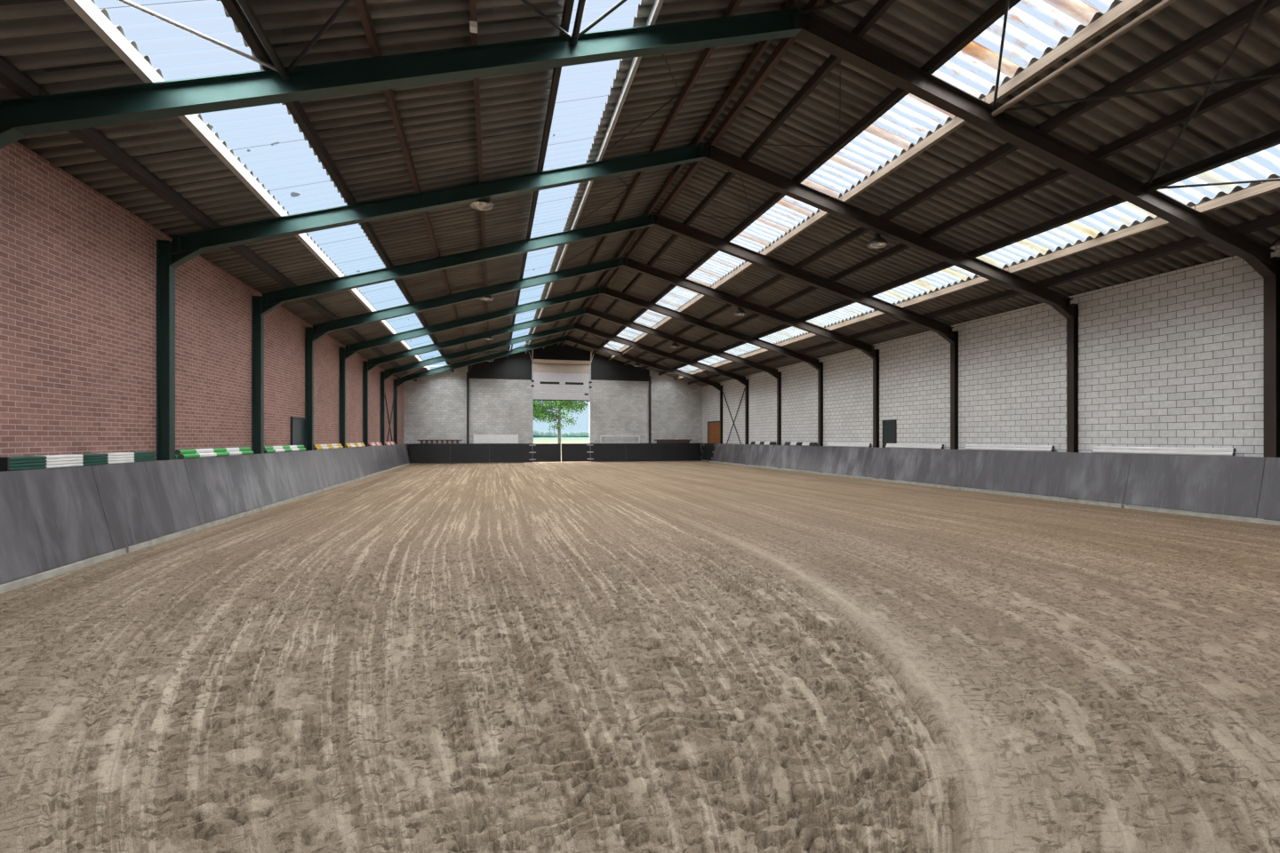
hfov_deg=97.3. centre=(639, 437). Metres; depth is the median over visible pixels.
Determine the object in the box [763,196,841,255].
purlin
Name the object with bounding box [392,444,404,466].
panel
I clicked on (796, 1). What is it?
rod
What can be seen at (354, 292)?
purlin
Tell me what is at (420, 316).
purlin
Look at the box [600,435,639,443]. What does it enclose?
sign
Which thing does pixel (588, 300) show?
purlin
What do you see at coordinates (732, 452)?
panel
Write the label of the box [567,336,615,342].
rod
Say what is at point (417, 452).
panel
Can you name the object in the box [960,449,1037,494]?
panel
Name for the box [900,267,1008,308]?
purlin
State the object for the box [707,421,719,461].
door
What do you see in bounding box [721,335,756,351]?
purlin
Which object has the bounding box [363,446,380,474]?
panel
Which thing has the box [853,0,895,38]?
purlin
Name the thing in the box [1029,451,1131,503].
panel
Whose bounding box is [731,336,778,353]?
window
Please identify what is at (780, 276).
purlin
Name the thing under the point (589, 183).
purlin
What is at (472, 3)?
purlin
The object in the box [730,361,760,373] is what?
purlin
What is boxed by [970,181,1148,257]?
purlin
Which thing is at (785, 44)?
purlin
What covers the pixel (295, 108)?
purlin
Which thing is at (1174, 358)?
wall
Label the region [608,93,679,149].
rod
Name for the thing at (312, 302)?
purlin
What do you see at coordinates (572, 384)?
door
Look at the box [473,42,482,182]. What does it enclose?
purlin
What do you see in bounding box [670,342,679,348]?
lamp
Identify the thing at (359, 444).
pole
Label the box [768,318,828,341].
window
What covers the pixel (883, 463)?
panel
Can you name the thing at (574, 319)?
purlin
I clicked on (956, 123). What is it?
purlin
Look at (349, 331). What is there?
purlin
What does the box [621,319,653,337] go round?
window
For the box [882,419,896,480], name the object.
door
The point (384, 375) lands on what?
frame
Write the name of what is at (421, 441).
bench
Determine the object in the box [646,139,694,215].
purlin
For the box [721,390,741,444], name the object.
brace
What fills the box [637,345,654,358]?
purlin
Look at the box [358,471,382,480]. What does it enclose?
trim
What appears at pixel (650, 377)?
post
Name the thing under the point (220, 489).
panel
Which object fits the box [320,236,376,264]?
window
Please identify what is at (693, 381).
purlin
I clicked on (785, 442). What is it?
pole
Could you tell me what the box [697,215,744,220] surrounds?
rod
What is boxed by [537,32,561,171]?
purlin
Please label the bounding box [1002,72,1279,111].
rod
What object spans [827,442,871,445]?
pole
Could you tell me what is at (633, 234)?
purlin
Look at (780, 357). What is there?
purlin
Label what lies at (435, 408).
wall
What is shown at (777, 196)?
purlin
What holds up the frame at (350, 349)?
on the floor
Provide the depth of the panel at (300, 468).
16.03 m
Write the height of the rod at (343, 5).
1.073 m
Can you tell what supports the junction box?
attached to the purlin at (472, 3)
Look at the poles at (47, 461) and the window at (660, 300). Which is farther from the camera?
the window at (660, 300)
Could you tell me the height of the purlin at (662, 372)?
0.187 m
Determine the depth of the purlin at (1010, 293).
16.81 m
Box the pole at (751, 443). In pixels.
[750,442,775,445]
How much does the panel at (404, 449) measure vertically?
1.200 m
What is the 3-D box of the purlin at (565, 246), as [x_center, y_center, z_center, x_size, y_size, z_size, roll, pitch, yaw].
[-2.373,-5.873,17.652,0.070,0.184,3.988,0,0,-15]
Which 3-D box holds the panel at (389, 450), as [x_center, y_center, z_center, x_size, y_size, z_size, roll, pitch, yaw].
[-13.399,0.987,30.298,0.292,1.200,2.427,0,0,-15]
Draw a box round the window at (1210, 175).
[1175,144,1279,198]
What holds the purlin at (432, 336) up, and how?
on the frame at (350, 349)
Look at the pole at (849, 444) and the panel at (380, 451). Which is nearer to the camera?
the pole at (849, 444)
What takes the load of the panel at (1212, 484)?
on the trim at (1128, 507)
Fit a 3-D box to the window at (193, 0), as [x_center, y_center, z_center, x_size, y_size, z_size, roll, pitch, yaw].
[-4.500,-4.441,4.697,1.280,0.469,4.000,0,0,-15]
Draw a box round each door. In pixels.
[290,416,305,447]
[528,349,593,462]
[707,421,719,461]
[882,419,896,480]
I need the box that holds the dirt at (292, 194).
[209,103,330,197]
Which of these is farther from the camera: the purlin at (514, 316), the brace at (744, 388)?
the brace at (744, 388)
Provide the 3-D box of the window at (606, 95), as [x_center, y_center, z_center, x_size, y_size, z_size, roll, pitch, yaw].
[-0.960,-5.832,9.753,1.260,0.461,4.000,0,0,-15]
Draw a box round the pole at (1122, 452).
[1092,449,1235,456]
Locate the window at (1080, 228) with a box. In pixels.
[990,188,1191,262]
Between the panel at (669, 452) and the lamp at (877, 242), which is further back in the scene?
the panel at (669, 452)
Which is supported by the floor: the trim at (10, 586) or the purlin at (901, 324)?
the trim at (10, 586)
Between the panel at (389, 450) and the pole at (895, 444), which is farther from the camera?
the panel at (389, 450)
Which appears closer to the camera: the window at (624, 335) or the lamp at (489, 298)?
the lamp at (489, 298)
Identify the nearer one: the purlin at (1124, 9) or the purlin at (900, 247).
the purlin at (1124, 9)
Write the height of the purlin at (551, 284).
0.184 m
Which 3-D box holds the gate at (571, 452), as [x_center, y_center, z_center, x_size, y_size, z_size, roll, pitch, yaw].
[-4.330,1.017,39.032,2.216,1.260,0.220,0,0,-15]
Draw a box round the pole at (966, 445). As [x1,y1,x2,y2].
[965,444,1054,448]
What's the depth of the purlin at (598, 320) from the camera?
30.61 m
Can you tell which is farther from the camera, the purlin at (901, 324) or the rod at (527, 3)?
the purlin at (901, 324)
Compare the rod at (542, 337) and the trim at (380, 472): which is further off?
the rod at (542, 337)
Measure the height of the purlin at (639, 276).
0.184 m
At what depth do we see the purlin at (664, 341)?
31.66 m
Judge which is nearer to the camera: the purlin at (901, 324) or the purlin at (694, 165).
the purlin at (694, 165)
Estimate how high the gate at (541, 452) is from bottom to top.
1.290 m
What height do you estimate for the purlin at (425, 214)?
0.184 m
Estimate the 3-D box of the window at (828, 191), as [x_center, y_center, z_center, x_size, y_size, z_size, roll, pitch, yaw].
[3.745,-5.927,15.113,1.270,0.430,4.000,0,0,-15]
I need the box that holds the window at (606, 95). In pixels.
[547,95,608,145]
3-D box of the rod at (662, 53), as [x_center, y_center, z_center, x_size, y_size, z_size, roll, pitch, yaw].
[0.469,-6.095,9.247,0.022,0.309,1.960,0,0,15]
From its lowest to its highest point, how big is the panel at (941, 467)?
1.200 m
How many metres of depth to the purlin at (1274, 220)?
10.59 m
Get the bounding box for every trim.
[0,547,126,593]
[125,507,260,552]
[260,488,322,511]
[322,478,358,491]
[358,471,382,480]
[382,466,398,472]
[722,462,756,467]
[756,465,800,471]
[800,470,863,479]
[864,477,959,489]
[960,487,1122,508]
[1123,504,1279,526]
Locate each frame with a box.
[0,8,1279,520]
[156,142,1078,534]
[251,213,958,507]
[304,256,879,492]
[339,286,823,482]
[362,306,781,468]
[380,322,748,445]
[393,335,722,444]
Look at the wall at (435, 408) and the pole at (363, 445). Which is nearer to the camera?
the pole at (363, 445)
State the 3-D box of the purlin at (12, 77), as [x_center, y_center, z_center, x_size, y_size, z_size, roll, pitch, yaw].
[-6.169,-3.787,4.262,0.110,0.196,3.988,0,0,-15]
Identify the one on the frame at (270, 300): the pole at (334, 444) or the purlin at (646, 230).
the purlin at (646, 230)
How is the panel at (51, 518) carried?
on the trim at (10, 586)
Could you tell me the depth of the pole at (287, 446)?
15.24 m
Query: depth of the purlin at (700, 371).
36.42 m
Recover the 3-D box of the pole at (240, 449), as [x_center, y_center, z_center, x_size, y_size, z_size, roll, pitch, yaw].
[-8.790,0.262,11.713,0.092,0.092,3.070,0,0,-15]
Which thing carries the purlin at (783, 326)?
on the frame at (318, 331)
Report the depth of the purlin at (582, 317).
30.45 m
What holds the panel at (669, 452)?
on the floor
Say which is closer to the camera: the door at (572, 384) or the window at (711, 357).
the window at (711, 357)
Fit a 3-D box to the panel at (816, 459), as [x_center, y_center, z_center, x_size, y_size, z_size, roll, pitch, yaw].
[8.357,0.987,26.506,0.302,1.200,2.427,0,0,-15]
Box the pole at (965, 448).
[964,447,1053,452]
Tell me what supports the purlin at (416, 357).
on the frame at (368, 365)
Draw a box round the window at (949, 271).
[884,254,1009,300]
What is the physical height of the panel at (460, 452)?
1.260 m
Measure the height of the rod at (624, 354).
0.959 m
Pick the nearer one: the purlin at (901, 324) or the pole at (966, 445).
the pole at (966, 445)
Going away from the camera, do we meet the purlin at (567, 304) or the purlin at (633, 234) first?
the purlin at (633, 234)
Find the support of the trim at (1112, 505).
on the floor
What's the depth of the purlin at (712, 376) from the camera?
36.68 m
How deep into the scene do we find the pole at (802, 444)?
28.23 m
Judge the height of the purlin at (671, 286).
0.187 m
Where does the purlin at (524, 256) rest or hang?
on the frame at (270, 300)
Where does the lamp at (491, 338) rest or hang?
hanging from the purlin
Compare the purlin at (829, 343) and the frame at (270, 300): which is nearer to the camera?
the frame at (270, 300)
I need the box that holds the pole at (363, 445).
[345,444,365,447]
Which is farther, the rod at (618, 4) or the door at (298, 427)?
the door at (298, 427)
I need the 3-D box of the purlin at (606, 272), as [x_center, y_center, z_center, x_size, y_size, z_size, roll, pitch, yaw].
[-1.281,-6.516,22.070,0.090,0.190,3.988,0,0,-15]
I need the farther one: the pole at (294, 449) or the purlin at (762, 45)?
the pole at (294, 449)
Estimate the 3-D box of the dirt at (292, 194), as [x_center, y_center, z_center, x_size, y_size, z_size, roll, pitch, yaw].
[-5.508,-4.441,8.568,1.280,0.467,4.000,0,0,-15]
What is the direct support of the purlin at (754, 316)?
on the frame at (318, 331)
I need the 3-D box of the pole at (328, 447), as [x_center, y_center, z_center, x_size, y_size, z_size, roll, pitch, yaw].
[-10.787,0.344,19.562,0.092,0.092,3.240,0,0,-15]
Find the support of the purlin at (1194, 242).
on the frame at (20, 117)
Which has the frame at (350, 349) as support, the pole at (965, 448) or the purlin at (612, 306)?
the purlin at (612, 306)
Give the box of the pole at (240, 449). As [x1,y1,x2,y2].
[175,447,250,455]
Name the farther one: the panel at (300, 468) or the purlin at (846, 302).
the purlin at (846, 302)
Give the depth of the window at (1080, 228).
12.35 m
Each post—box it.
[466,372,469,443]
[648,376,651,443]
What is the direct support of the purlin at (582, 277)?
on the frame at (318, 331)
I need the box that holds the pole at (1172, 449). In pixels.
[1093,446,1236,452]
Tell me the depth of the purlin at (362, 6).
6.52 m
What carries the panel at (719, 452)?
on the trim
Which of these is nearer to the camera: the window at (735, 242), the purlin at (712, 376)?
the window at (735, 242)
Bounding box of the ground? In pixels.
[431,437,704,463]
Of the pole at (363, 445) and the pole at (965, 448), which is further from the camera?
the pole at (363, 445)
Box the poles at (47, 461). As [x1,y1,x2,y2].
[0,451,155,471]
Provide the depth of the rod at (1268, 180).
9.71 m
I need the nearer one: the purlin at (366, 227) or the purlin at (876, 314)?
the purlin at (366, 227)
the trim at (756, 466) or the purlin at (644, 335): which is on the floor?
the trim at (756, 466)
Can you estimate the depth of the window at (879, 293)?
20.50 m
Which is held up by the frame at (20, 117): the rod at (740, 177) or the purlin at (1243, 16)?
the purlin at (1243, 16)
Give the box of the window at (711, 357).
[704,349,742,362]
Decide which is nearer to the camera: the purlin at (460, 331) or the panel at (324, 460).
the panel at (324, 460)
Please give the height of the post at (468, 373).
6.090 m
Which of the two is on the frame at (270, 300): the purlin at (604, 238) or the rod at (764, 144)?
the purlin at (604, 238)
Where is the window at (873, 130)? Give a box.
[810,70,985,191]
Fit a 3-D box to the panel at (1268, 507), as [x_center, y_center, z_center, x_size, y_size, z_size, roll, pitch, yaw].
[12.655,0.987,10.012,0.302,1.200,2.427,0,0,-15]
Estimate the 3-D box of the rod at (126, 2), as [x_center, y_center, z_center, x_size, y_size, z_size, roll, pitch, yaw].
[-5.162,-3.965,4.504,0.044,0.896,4.904,0,0,21]
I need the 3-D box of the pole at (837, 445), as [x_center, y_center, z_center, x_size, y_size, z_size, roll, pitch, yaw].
[9.055,0.344,24.551,0.092,0.092,2.990,0,0,-15]
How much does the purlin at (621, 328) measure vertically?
0.187 m
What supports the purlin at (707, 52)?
on the frame at (20, 117)
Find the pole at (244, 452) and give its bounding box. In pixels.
[177,450,253,459]
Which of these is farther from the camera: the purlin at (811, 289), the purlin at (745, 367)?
the purlin at (745, 367)
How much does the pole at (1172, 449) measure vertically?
0.092 m
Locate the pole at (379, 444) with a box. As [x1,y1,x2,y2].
[368,443,382,446]
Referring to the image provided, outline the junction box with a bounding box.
[469,21,477,32]
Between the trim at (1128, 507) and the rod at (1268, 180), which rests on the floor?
the trim at (1128, 507)
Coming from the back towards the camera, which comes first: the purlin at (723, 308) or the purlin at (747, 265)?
the purlin at (723, 308)
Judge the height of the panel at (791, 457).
1.200 m
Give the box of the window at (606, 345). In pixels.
[604,344,619,351]
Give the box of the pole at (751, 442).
[751,441,775,443]
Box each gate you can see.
[528,443,560,462]
[561,443,593,462]
[700,443,715,461]
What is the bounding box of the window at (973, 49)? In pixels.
[944,0,1113,87]
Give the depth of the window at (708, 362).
36.17 m
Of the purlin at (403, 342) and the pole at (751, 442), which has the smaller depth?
the purlin at (403, 342)
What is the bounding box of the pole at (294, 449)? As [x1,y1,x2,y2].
[264,448,305,453]
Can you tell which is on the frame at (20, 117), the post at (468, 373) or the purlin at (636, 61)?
the purlin at (636, 61)
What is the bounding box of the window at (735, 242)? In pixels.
[691,237,764,281]
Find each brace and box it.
[384,392,392,441]
[386,385,396,441]
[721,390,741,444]
[726,388,744,443]
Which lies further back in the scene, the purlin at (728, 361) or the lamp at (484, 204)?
the purlin at (728, 361)
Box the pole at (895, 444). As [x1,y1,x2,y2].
[886,443,943,447]
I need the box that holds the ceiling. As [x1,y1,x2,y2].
[0,0,1279,386]
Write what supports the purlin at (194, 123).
on the frame at (20, 117)
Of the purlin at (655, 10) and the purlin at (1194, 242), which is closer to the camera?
the purlin at (655, 10)
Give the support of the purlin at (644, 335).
on the frame at (368, 365)
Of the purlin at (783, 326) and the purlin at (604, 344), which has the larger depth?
the purlin at (604, 344)
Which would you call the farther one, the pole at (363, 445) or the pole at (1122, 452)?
the pole at (363, 445)
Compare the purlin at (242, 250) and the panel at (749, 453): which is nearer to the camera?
the purlin at (242, 250)
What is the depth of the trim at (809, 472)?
24.93 m
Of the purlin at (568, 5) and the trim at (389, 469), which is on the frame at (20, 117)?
the purlin at (568, 5)
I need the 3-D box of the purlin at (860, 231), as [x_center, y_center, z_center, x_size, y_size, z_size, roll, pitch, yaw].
[5.415,-5.323,15.548,0.080,0.184,3.988,0,0,-15]
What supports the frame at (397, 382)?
on the floor
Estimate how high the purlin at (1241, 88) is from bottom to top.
0.184 m
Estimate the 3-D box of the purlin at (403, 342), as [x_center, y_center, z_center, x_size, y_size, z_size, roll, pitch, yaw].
[-10.136,-4.116,23.896,0.075,0.185,3.988,0,0,-15]
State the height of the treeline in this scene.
5.070 m
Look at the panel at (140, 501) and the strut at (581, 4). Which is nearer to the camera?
the strut at (581, 4)
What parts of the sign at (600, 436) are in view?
rail, rail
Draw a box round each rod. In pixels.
[117,0,278,71]
[286,0,351,73]
[452,351,485,365]
[477,350,510,353]
[512,336,543,350]
[520,0,571,39]
[562,241,599,264]
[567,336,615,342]
[578,0,627,38]
[579,188,628,221]
[592,334,623,353]
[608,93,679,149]
[624,353,671,359]
[662,53,679,94]
[677,369,719,375]
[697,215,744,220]
[740,176,751,214]
[763,144,828,147]
[793,0,801,14]
[800,0,862,15]
[839,60,840,137]
[992,0,1009,111]
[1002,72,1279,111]
[1144,0,1266,189]
[1159,178,1279,189]
[1264,237,1279,251]
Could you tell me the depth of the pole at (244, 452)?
11.36 m
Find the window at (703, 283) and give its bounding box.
[660,274,714,306]
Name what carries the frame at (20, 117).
on the floor
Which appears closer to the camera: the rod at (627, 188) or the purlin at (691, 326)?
the rod at (627, 188)
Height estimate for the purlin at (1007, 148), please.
0.184 m
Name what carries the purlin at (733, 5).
on the frame at (20, 117)
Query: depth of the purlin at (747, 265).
19.31 m
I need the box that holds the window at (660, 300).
[639,300,679,324]
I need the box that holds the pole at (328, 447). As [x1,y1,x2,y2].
[313,446,343,450]
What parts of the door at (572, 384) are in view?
panel, panel, panel, panel, panel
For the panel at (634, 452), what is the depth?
40.22 m
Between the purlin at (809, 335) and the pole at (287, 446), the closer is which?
the pole at (287, 446)
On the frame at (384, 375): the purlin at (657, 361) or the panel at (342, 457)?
the purlin at (657, 361)
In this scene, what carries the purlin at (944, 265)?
on the frame at (185, 247)
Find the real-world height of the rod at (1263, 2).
0.959 m
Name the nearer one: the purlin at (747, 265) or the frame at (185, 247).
the frame at (185, 247)
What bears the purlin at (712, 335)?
on the frame at (350, 349)
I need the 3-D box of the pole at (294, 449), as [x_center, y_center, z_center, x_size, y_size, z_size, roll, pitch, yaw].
[-9.725,0.344,15.488,0.092,0.092,3.000,0,0,-15]
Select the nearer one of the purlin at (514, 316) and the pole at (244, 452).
the pole at (244, 452)
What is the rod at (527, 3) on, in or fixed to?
attached to the frame at (20, 117)
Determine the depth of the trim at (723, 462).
34.45 m
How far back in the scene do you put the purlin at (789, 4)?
8.40 m
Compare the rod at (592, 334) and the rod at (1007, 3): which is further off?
the rod at (592, 334)
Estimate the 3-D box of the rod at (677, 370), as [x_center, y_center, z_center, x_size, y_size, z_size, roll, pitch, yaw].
[4.233,-4.130,35.907,5.052,0.898,0.044,0,0,36]
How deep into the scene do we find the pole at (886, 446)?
20.52 m
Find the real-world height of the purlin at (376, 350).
0.196 m
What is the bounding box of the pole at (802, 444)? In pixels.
[784,443,816,446]
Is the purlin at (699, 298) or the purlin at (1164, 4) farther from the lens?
the purlin at (699, 298)
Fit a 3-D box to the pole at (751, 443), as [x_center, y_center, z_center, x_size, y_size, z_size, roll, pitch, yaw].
[7.031,0.344,32.317,0.092,0.092,2.940,0,0,-15]
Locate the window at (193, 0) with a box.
[98,0,202,9]
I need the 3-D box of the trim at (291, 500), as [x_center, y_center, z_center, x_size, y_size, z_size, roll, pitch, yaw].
[-9.345,1.653,15.282,0.040,0.108,4.810,0,0,-15]
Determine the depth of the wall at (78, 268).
8.74 m
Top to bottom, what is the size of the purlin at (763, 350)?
0.182 m
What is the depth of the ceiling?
10.15 m
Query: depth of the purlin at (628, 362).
39.44 m
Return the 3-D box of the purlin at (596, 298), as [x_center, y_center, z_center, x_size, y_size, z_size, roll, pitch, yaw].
[-1.951,-6.521,26.029,0.090,0.187,3.988,0,0,-15]
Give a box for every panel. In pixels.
[0,465,113,583]
[90,459,200,550]
[184,455,255,524]
[241,452,292,508]
[280,450,319,497]
[310,448,340,488]
[332,448,356,483]
[349,447,369,478]
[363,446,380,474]
[375,445,390,471]
[384,445,397,468]
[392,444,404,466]
[400,444,409,463]
[408,443,450,463]
[450,443,489,463]
[489,443,532,463]
[590,443,626,461]
[625,443,661,461]
[660,443,701,461]
[712,443,727,462]
[722,443,742,463]
[738,444,760,465]
[756,444,781,467]
[776,445,806,470]
[800,446,835,472]
[829,446,870,477]
[864,447,912,481]
[906,448,967,487]
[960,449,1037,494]
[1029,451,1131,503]
[1123,454,1265,518]
[1256,457,1279,520]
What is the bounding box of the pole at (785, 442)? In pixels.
[784,441,817,444]
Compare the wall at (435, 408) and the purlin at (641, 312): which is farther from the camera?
the wall at (435, 408)
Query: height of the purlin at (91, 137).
0.196 m
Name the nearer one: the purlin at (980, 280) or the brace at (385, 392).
the purlin at (980, 280)
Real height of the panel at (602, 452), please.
1.260 m
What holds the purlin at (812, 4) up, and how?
on the frame at (20, 117)
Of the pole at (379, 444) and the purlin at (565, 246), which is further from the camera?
the pole at (379, 444)
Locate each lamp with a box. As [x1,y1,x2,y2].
[469,199,493,211]
[479,296,493,301]
[482,336,493,340]
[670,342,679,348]
[733,307,745,316]
[866,232,887,248]
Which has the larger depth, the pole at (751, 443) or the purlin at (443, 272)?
the pole at (751, 443)
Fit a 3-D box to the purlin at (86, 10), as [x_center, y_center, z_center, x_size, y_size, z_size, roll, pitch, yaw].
[-5.093,-4.116,4.543,0.075,0.185,3.988,0,0,-15]
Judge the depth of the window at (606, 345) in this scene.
36.97 m
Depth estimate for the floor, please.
4.10 m
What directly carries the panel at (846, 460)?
on the trim at (809, 472)
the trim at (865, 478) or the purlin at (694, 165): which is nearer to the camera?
the purlin at (694, 165)
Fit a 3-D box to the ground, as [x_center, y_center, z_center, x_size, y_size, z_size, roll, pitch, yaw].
[-70.560,0.517,270.793,500.000,2.460,480.330,0,0,-15]
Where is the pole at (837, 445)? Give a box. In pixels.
[826,444,871,447]
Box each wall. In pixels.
[0,141,403,460]
[403,343,702,463]
[702,245,1279,519]
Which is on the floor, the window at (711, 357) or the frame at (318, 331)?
the frame at (318, 331)
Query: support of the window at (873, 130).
attached to the ceiling
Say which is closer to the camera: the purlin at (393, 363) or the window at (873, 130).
the window at (873, 130)
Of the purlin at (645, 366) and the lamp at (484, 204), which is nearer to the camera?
the lamp at (484, 204)
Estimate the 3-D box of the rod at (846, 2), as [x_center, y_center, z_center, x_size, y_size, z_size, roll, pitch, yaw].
[4.679,-5.956,7.068,5.373,1.010,0.044,0,0,33]
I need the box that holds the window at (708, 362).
[681,360,713,370]
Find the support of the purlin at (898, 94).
on the frame at (20, 117)
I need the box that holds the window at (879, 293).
[815,293,900,323]
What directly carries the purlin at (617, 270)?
on the frame at (318, 331)
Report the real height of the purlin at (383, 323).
0.185 m
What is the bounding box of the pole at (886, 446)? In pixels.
[885,445,943,448]
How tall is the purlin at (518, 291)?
0.191 m
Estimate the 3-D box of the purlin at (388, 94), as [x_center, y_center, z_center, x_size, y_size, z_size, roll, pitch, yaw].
[-3.810,-4.817,9.010,0.070,0.184,3.988,0,0,-15]
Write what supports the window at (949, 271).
attached to the ceiling
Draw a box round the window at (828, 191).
[737,178,843,246]
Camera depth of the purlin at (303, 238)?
12.47 m
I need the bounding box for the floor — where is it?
[0,460,1279,852]
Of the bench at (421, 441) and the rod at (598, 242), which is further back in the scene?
the bench at (421, 441)
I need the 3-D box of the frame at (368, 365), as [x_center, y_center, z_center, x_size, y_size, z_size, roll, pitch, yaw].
[-2.321,-2.398,28.000,20.962,8.170,0.180,0,0,-15]
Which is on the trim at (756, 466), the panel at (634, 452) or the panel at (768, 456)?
the panel at (768, 456)
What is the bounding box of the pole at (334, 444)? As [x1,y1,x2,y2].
[313,443,341,447]
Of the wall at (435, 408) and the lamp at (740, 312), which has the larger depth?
the wall at (435, 408)
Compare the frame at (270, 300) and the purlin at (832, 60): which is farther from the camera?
the frame at (270, 300)
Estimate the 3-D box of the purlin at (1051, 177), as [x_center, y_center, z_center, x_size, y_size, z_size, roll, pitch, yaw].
[7.585,-5.003,11.979,0.080,0.184,3.988,0,0,-15]
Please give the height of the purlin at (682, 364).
0.187 m
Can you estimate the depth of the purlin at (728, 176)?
14.65 m
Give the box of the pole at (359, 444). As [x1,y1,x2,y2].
[345,442,364,445]
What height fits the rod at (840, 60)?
0.326 m
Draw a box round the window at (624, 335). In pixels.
[606,333,635,348]
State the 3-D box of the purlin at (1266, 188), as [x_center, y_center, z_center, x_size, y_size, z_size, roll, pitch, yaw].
[11.070,-4.319,8.754,0.070,0.182,3.988,0,0,-15]
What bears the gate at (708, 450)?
attached to the panel at (719, 452)
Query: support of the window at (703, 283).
attached to the ceiling
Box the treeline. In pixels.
[533,429,589,437]
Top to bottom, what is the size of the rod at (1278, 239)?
0.898 m
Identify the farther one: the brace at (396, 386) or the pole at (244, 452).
the brace at (396, 386)
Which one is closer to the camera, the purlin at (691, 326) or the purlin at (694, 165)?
the purlin at (694, 165)
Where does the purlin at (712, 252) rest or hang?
on the frame at (270, 300)
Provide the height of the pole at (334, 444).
0.092 m
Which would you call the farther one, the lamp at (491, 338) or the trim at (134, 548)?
the lamp at (491, 338)
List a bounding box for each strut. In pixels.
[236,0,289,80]
[570,0,586,46]
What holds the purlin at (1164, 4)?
attached to the frame at (20, 117)
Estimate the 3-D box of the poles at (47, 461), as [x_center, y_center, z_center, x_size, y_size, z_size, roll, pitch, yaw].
[-7.829,0.308,7.973,0.179,0.164,2.979,0,0,-15]
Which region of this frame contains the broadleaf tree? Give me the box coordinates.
[533,384,589,443]
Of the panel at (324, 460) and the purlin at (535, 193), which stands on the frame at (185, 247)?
the purlin at (535, 193)
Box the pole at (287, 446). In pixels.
[264,445,303,449]
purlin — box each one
[0,55,39,97]
[40,86,214,230]
[64,0,157,83]
[157,72,282,216]
[214,221,291,287]
[220,0,274,69]
[282,209,340,277]
[284,100,353,204]
[291,281,335,320]
[335,315,363,341]
[340,272,373,311]
[353,197,391,267]
[354,0,379,56]
[363,337,383,356]
[373,308,393,334]
[379,48,420,192]
[383,352,397,367]
[391,262,412,303]
[393,330,408,350]
[408,346,419,361]
[412,298,426,327]
[420,188,439,256]
[426,323,436,343]
[439,253,450,295]
[450,292,457,319]
[457,317,463,336]
[469,0,477,45]
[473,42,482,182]
[480,177,485,247]
[483,246,487,287]
[512,304,516,324]
[515,277,520,305]
[520,252,527,279]
[526,168,539,239]
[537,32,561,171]
[538,296,545,318]
[545,267,556,298]
[556,226,571,271]
[560,0,574,35]
[562,289,574,312]
[568,321,577,335]
[571,157,597,230]
[571,304,583,323]
[574,260,590,292]
[577,305,589,323]
[581,326,591,340]
[583,283,597,307]
[589,283,605,308]
[590,217,613,263]
[592,310,606,328]
[597,19,647,160]
[597,255,616,287]
[601,332,615,346]
[605,254,626,287]
[606,289,623,313]
[613,145,652,221]
[615,319,631,335]
[616,210,646,257]
[620,339,635,352]
[624,262,648,293]
[624,355,637,365]
[626,211,657,258]
[631,300,652,321]
[635,327,654,342]
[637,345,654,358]
[640,360,655,370]
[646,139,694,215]
[648,0,663,25]
[648,220,685,265]
[652,9,726,151]
[652,274,682,303]
[654,309,679,329]
[654,333,675,348]
[655,352,673,363]
[657,140,709,215]
[658,367,674,375]
[673,340,697,354]
[673,372,691,380]
[674,359,695,369]
[675,317,703,336]
[680,285,713,312]
[682,236,726,278]
[685,154,743,225]
[688,376,706,384]
[691,364,714,375]
[694,3,785,143]
[696,348,721,361]
[697,325,728,343]
[704,295,742,320]
[706,369,730,379]
[709,5,807,146]
[713,250,763,289]
[714,355,743,367]
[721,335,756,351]
[726,0,742,15]
[726,176,795,241]
[728,305,770,329]
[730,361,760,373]
[742,264,797,299]
[743,29,853,160]
[743,343,779,358]
[756,317,802,338]
[760,350,799,364]
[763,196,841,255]
[770,276,831,310]
[779,327,829,346]
[785,0,799,9]
[795,65,923,183]
[797,214,883,268]
[800,335,852,353]
[802,291,868,320]
[807,0,825,14]
[829,303,900,330]
[831,232,925,281]
[841,97,984,202]
[852,313,927,339]
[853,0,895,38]
[868,251,970,295]
[883,125,1039,220]
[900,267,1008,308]
[923,0,1021,74]
[925,152,1091,238]
[927,280,1040,319]
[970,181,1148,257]
[984,0,1150,105]
[992,0,1175,116]
[1008,206,1195,273]
[1039,0,1279,133]
[1040,225,1233,287]
[1091,62,1279,160]
[1149,129,1279,190]
[1195,177,1279,213]
[1233,212,1279,234]
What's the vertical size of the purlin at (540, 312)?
0.184 m
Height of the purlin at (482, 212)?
0.184 m
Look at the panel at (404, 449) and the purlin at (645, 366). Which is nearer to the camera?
the panel at (404, 449)
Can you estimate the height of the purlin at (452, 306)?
0.184 m
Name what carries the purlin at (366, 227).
on the frame at (185, 247)
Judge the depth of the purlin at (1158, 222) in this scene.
12.48 m
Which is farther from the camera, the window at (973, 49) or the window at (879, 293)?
the window at (879, 293)

